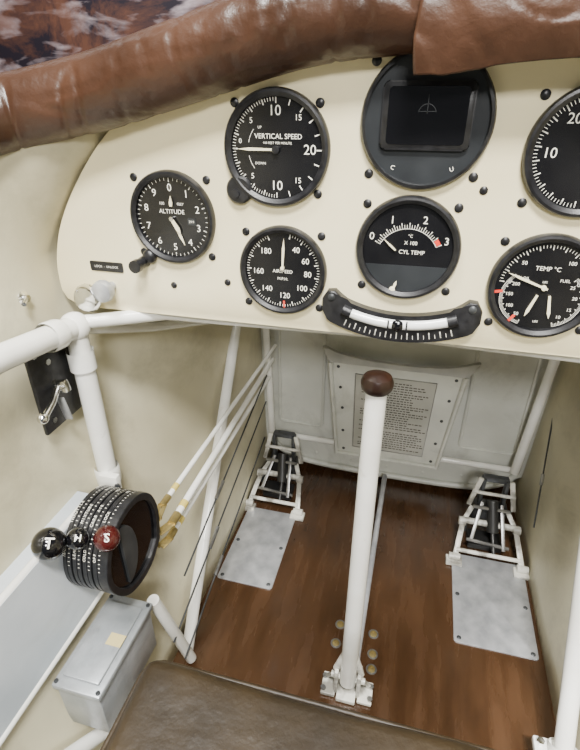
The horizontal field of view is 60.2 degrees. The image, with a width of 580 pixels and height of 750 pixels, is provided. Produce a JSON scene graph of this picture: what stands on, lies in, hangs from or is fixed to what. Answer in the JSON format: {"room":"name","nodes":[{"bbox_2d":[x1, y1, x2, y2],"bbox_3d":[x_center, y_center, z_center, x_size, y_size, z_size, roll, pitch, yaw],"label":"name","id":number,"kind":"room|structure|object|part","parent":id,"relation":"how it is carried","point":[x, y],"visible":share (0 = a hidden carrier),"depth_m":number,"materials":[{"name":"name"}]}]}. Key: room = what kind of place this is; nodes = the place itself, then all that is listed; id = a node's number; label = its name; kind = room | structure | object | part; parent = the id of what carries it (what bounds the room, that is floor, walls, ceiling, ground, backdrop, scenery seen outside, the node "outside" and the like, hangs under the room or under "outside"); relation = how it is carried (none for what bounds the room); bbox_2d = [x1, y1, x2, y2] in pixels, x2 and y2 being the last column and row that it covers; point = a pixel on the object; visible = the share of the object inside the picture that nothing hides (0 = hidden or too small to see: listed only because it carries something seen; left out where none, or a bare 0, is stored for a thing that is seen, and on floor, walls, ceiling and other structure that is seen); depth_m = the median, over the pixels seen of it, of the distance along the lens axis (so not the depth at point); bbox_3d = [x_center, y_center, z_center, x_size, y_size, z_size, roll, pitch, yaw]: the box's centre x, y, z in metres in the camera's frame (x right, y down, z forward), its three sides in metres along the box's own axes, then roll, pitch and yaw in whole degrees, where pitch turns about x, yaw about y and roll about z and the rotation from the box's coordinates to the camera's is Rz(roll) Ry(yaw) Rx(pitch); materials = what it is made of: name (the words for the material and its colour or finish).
{"room":"control cabin","nodes":[
{"label":"control cabin","id":0,"kind":"room"},
{"bbox_2d":[0,0,215,71],"bbox_3d":[0.813,-1.837,2.547,9.000,3.800,0.050,7,30,13],"label":"landscape","id":1,"kind":"structure","parent":0,"point":[32,32],"depth_m":3.01,"materials":[{"name":"brown"}]},
{"bbox_2d":[0,130,272,749],"bbox_3d":[-0.304,0.170,0.691,0.143,0.927,1.750,7,30,13],"label":"wall","id":2,"kind":"structure","parent":0,"point":[160,390],"depth_m":0.77,"materials":[{"name":"beige paint"}]},
{"bbox_2d":[17,291,30,305],"bbox_3d":[-0.338,-0.096,0.635,0.014,0.018,0.028,-4,30,-7],"label":"bolt","id":3,"kind":"object","parent":2,"relation":"attached to","point":[23,298],"visible":1,"depth_m":0.63,"materials":[{"name":"metal"}]},
{"bbox_2d":[0,491,103,746],"bbox_3d":[-0.399,0.433,0.429,0.051,0.160,0.812,7,30,13],"label":"ledge","id":4,"kind":"object","parent":2,"relation":"attached to","point":[42,612],"visible":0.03,"depth_m":0.63,"materials":[{"name":"grey paint"}]},
{"bbox_2d":[52,594,155,732],"bbox_3d":[-0.265,0.424,0.742,0.073,0.109,0.146,7,30,13],"label":"junction box","id":5,"kind":"object","parent":2,"relation":"attached to","point":[98,677],"visible":0.97,"depth_m":0.70,"materials":[{"name":"grey metal"}]},
{"bbox_2d":[0,0,579,155],"bbox_3d":[0.018,-0.074,0.102,1.114,0.195,0.954,7,30,13],"label":"padded coaming","id":6,"kind":"object","parent":2,"relation":"attached to","point":[215,48],"visible":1,"depth_m":0.45,"materials":[{"name":"brown leather"}]},
{"bbox_2d":[173,449,555,749],"bbox_3d":[0.094,0.630,0.837,0.770,0.020,1.760,7,30,13],"label":"floor","id":7,"kind":"structure","parent":0,"point":[279,638],"depth_m":1.02,"materials":[{"name":"brown wood"}]},
{"bbox_2d":[218,507,294,589],"bbox_3d":[-0.074,0.408,1.206,0.128,0.005,0.229,7,30,13],"label":"plate","id":8,"kind":"object","parent":7,"relation":"on","point":[254,557],"visible":1,"depth_m":1.19,"materials":[{"name":"metal"}]},
{"bbox_2d":[245,429,304,521],"bbox_3d":[-0.030,0.254,1.308,0.168,0.172,0.145,7,30,13],"label":"rudder pedal","id":9,"kind":"object","parent":7,"relation":"on","point":[283,467],"visible":0.97,"depth_m":1.32,"materials":[{"name":"white metal"}]},
{"bbox_3d":[-0.086,0.287,1.336,0.027,0.080,0.121,14,32,23],"label":"arm","id":10,"kind":"part","parent":9,"relation":"part of","materials":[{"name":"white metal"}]},
{"bbox_3d":[0.022,0.301,1.312,0.027,0.080,0.121,1,29,2],"label":"arm","id":11,"kind":"part","parent":9,"relation":"part of","materials":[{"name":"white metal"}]},
{"bbox_2d":[0,310,579,749],"bbox_3d":[0.074,0.331,0.583,0.877,0.770,1.507,7,30,13],"label":"frame","id":12,"kind":"object","parent":7,"relation":"on","point":[72,331],"visible":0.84,"depth_m":0.77,"materials":[{"name":"white metal"}]},
{"bbox_2d":[24,347,81,434],"bbox_3d":[-0.308,0.017,0.646,0.036,0.130,0.115,0,29,-1],"label":"bracket","id":13,"kind":"object","parent":12,"relation":"attached to","point":[53,385],"visible":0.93,"depth_m":0.66,"materials":[{"name":"black metal"}]},
{"bbox_3d":[-0.300,0.031,0.636,0.030,0.025,0.083,-6,30,-11],"label":"lever","id":14,"kind":"part","parent":13,"relation":"part of","materials":[{"name":"metal"}]},
{"bbox_2d":[30,485,159,595],"bbox_3d":[-0.258,0.238,0.703,0.095,0.167,0.169,7,30,13],"label":"throttle quadrant","id":15,"kind":"object","parent":12,"relation":"attached to","point":[110,542],"visible":1,"depth_m":0.67,"materials":[{"name":"black paint"}]},
{"bbox_3d":[-0.300,0.211,0.626,0.041,0.044,0.045,7,30,13],"label":"knob","id":16,"kind":"part","parent":15,"relation":"part of","materials":[{"name":"black plastic"}]},
{"bbox_3d":[-0.272,0.210,0.642,0.028,0.030,0.030,7,30,13],"label":"knob","id":17,"kind":"part","parent":15,"relation":"part of","materials":[{"name":"black plastic"}]},
{"bbox_3d":[-0.236,0.212,0.646,0.033,0.037,0.033,-16,33,-26],"label":"knob","id":18,"kind":"part","parent":15,"relation":"part of","materials":[{"name":"red plastic"}]},
{"bbox_3d":[-0.225,0.242,0.714,0.011,0.150,0.138,7,30,13],"label":"plate","id":19,"kind":"part","parent":15,"relation":"part of","materials":[{"name":"black paint"}]},
{"bbox_2d":[157,344,276,520],"bbox_3d":[-0.127,0.075,1.027,0.020,0.028,0.605,8,30,14],"label":"rod","id":20,"kind":"object","parent":15,"relation":"attached to","point":[162,505],"visible":0.95,"depth_m":0.94,"materials":[{"name":"white metal"}]},
{"bbox_2d":[74,280,115,311],"bbox_3d":[-0.255,-0.107,0.661,0.058,0.044,0.033,7,30,13],"label":"knob","id":21,"kind":"object","parent":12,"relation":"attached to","point":[88,297],"visible":1,"depth_m":0.65,"materials":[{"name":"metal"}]},
{"bbox_3d":[-0.265,-0.105,0.665,0.038,0.037,0.033,7,30,13],"label":"knob","id":22,"kind":"part","parent":21,"relation":"part of","materials":[{"name":"metal"}]},
{"bbox_3d":[-0.241,-0.112,0.655,0.030,0.029,0.031,7,30,13],"label":"knob","id":23,"kind":"part","parent":21,"relation":"part of","materials":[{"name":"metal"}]},
{"bbox_2d":[158,376,270,548],"bbox_3d":[-0.133,0.141,1.053,0.022,0.015,0.584,7,30,13],"label":"rod","id":24,"kind":"object","parent":12,"relation":"attached to","point":[169,537],"visible":0.88,"depth_m":0.96,"materials":[{"name":"white metal"}]},
{"bbox_2d":[160,357,274,535],"bbox_3d":[-0.128,0.106,1.044,0.028,0.021,0.605,7,30,13],"label":"rod","id":25,"kind":"object","parent":12,"relation":"attached to","point":[173,520],"visible":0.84,"depth_m":0.94,"materials":[{"name":"white metal"}]},
{"bbox_2d":[173,401,266,642],"bbox_3d":[-0.132,0.267,1.085,0.008,0.134,0.591,7,30,12],"label":"cable","id":26,"kind":"object","parent":12,"relation":"attached to","point":[217,527],"visible":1,"depth_m":1.02,"materials":[{"name":"grey metal"}]},
{"bbox_2d":[184,437,264,658],"bbox_3d":[-0.127,0.337,1.093,0.008,0.124,0.521,7,30,12],"label":"cable","id":27,"kind":"object","parent":12,"relation":"attached to","point":[221,556],"visible":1,"depth_m":1.03,"materials":[{"name":"grey metal"}]},
{"bbox_2d":[183,375,266,575],"bbox_3d":[-0.121,0.174,1.065,0.008,0.114,0.531,7,30,12],"label":"cable","id":28,"kind":"object","parent":12,"relation":"attached to","point":[216,497],"visible":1,"depth_m":1.00,"materials":[{"name":"grey metal"}]},
{"bbox_2d":[57,56,579,357],"bbox_3d":[0.127,-0.178,0.527,0.914,0.308,0.006,7,30,13],"label":"panel","id":29,"kind":"object","parent":12,"relation":"attached to","point":[98,239],"visible":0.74,"depth_m":0.56,"materials":[{"name":"beige paint"}]},
{"bbox_2d":[128,169,215,273],"bbox_3d":[-0.143,-0.178,0.590,0.108,0.118,0.030,7,30,13],"label":"altimeter","id":30,"kind":"object","parent":29,"relation":"attached to","point":[172,215],"visible":1,"depth_m":0.60,"materials":[{"name":"black paint"}]},
{"bbox_3d":[-0.182,-0.142,0.622,0.027,0.025,0.029,7,30,13],"label":"adjusting knob","id":31,"kind":"part","parent":30,"relation":"part of","materials":[{"name":"black paint"}]},
{"bbox_2d":[224,86,330,206],"bbox_3d":[-0.015,-0.238,0.529,0.116,0.116,0.012,7,30,13],"label":"indicator","id":32,"kind":"object","parent":29,"relation":"attached to","point":[277,144],"visible":1,"depth_m":0.53,"materials":[{"name":"black paint"}]},
{"bbox_2d":[240,225,326,313],"bbox_3d":[-0.009,-0.123,0.593,0.106,0.106,0.010,7,30,13],"label":"indicator","id":33,"kind":"object","parent":29,"relation":"attached to","point":[283,268],"visible":1,"depth_m":0.59,"materials":[{"name":"black paint"}]},
{"bbox_2d":[322,288,482,342],"bbox_3d":[0.125,-0.065,0.580,0.180,0.056,0.018,7,30,13],"label":"indicator","id":34,"kind":"object","parent":29,"relation":"attached to","point":[462,320],"visible":1,"depth_m":0.58,"materials":[{"name":"black paint"}]},
{"bbox_2d":[356,195,463,298],"bbox_3d":[0.128,-0.137,0.544,0.112,0.112,0.010,7,30,13],"label":"gauge","id":35,"kind":"object","parent":29,"relation":"attached to","point":[408,246],"visible":1,"depth_m":0.54,"materials":[{"name":"black paint"}]},
{"bbox_2d":[361,54,496,189],"bbox_3d":[0.131,-0.245,0.482,0.126,0.126,0.010,7,30,13],"label":"indicator","id":36,"kind":"object","parent":29,"relation":"attached to","point":[419,132],"visible":0.87,"depth_m":0.48,"materials":[{"name":"black paint"}]},
{"bbox_2d":[484,233,579,337],"bbox_3d":[0.268,-0.092,0.528,0.113,0.113,0.010,7,30,13],"label":"gauge","id":37,"kind":"object","parent":29,"relation":"attached to","point":[533,288],"visible":1,"depth_m":0.53,"materials":[{"name":"black paint"}]},
{"bbox_2d":[517,86,579,217],"bbox_3d":[0.278,-0.205,0.461,0.116,0.116,0.010,7,30,13],"label":"tachometer","id":38,"kind":"object","parent":29,"relation":"attached to","point":[551,151],"visible":1,"depth_m":0.47,"materials":[{"name":"black paint"}]},
{"bbox_2d":[323,345,480,469],"bbox_3d":[0.258,0.089,1.254,0.366,0.317,0.017,7,30,13],"label":"panel","id":39,"kind":"object","parent":12,"relation":"attached to","point":[423,403],"visible":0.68,"depth_m":1.24,"materials":[{"name":"paint"}]},
{"bbox_2d":[333,362,462,464],"bbox_3d":[0.255,0.100,1.266,0.318,0.277,0.008,7,30,13],"label":"placard","id":40,"kind":"object","parent":39,"relation":"on","point":[423,403],"depth_m":1.25,"materials":[{"name":"paint"}]},
{"bbox_2d":[261,328,556,489],"bbox_3d":[0.267,-0.014,1.235,0.707,0.689,0.018,7,30,13],"label":"panel","id":41,"kind":"object","parent":12,"relation":"attached to","point":[496,405],"visible":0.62,"depth_m":1.28,"materials":[{"name":"paint"}]},
{"bbox_2d":[100,660,494,749],"bbox_3d":[-0.015,0.644,0.378,0.446,0.408,0.558,7,30,13],"label":"seat","id":42,"kind":"object","parent":7,"relation":"on","point":[170,705],"visible":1,"depth_m":0.50,"materials":[{"name":"brown leather"}]},
{"bbox_2d":[331,638,340,647],"bbox_3d":[0.091,0.531,0.991,0.021,0.003,0.021,7,30,13],"label":"bolt","id":43,"kind":"object","parent":7,"relation":"on","point":[335,643],"visible":1,"depth_m":0.99,"materials":[{"name":"metal"}]},
{"bbox_2d":[335,620,344,628],"bbox_3d":[0.103,0.511,1.026,0.021,0.003,0.021,7,30,13],"label":"bolt","id":44,"kind":"object","parent":7,"relation":"on","point":[339,624],"visible":0.95,"depth_m":1.02,"materials":[{"name":"metal"}]},
{"bbox_2d":[320,370,393,706],"bbox_3d":[0.169,0.163,0.970,0.094,0.662,0.570,7,30,13],"label":"stick","id":45,"kind":"object","parent":7,"relation":"on","point":[344,681],"visible":1,"depth_m":0.74,"materials":[{"name":"white metal"}]},
{"bbox_3d":[0.188,0.395,1.128,0.013,0.018,0.515,8,30,13],"label":"push rod","id":46,"kind":"part","parent":45,"relation":"part of","materials":[{"name":"metal"}]},
{"bbox_3d":[0.104,0.009,0.594,0.040,0.024,0.040,7,30,13],"label":"grip knob","id":47,"kind":"part","parent":45,"relation":"part of","materials":[{"name":"brown wood"}]},
{"bbox_2d":[366,664,376,674],"bbox_3d":[0.154,0.556,0.946,0.021,0.003,0.021,7,30,13],"label":"bolt","id":48,"kind":"object","parent":7,"relation":"on","point":[371,669],"visible":1,"depth_m":0.94,"materials":[{"name":"metal"}]},
{"bbox_2d":[367,649,377,659],"bbox_3d":[0.161,0.542,0.971,0.021,0.003,0.021,7,30,13],"label":"bolt","id":49,"kind":"object","parent":7,"relation":"on","point":[372,654],"visible":1,"depth_m":0.97,"materials":[{"name":"metal"}]},
{"bbox_2d":[368,629,378,638],"bbox_3d":[0.168,0.521,1.007,0.021,0.003,0.021,7,30,13],"label":"bolt","id":50,"kind":"object","parent":7,"relation":"on","point":[372,633],"visible":1,"depth_m":1.01,"materials":[{"name":"metal"}]},
{"bbox_2d":[445,473,528,580],"bbox_3d":[0.467,0.341,1.155,0.184,0.172,0.145,7,30,13],"label":"rudder pedal","id":51,"kind":"object","parent":7,"relation":"on","point":[490,514],"visible":1,"depth_m":1.17,"materials":[{"name":"white metal"}]},
{"bbox_3d":[0.405,0.372,1.184,0.028,0.080,0.123,15,33,24],"label":"arm","id":52,"kind":"part","parent":51,"relation":"part of","materials":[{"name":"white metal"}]},
{"bbox_3d":[0.525,0.388,1.157,0.028,0.080,0.123,0,29,1],"label":"arm","id":53,"kind":"part","parent":51,"relation":"part of","materials":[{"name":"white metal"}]},
{"bbox_2d":[452,554,538,660],"bbox_3d":[0.430,0.484,1.071,0.158,0.005,0.227,7,30,13],"label":"plate","id":54,"kind":"object","parent":7,"relation":"on","point":[491,607],"visible":0.87,"depth_m":1.05,"materials":[{"name":"metal"}]},
{"bbox_2d":[513,361,579,749],"bbox_3d":[0.489,0.271,0.511,0.143,0.927,1.750,7,30,13],"label":"wall","id":55,"kind":"structure","parent":0,"point":[549,549],"depth_m":1.04,"materials":[{"name":"beige paint"}]},
{"bbox_2d":[533,421,551,527],"bbox_3d":[0.573,0.184,1.119,0.008,0.242,0.205,11,31,19],"label":"cable","id":56,"kind":"object","parent":55,"relation":"attached to","point":[542,477],"visible":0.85,"depth_m":1.11,"materials":[{"name":"grey metal"}]}
]}

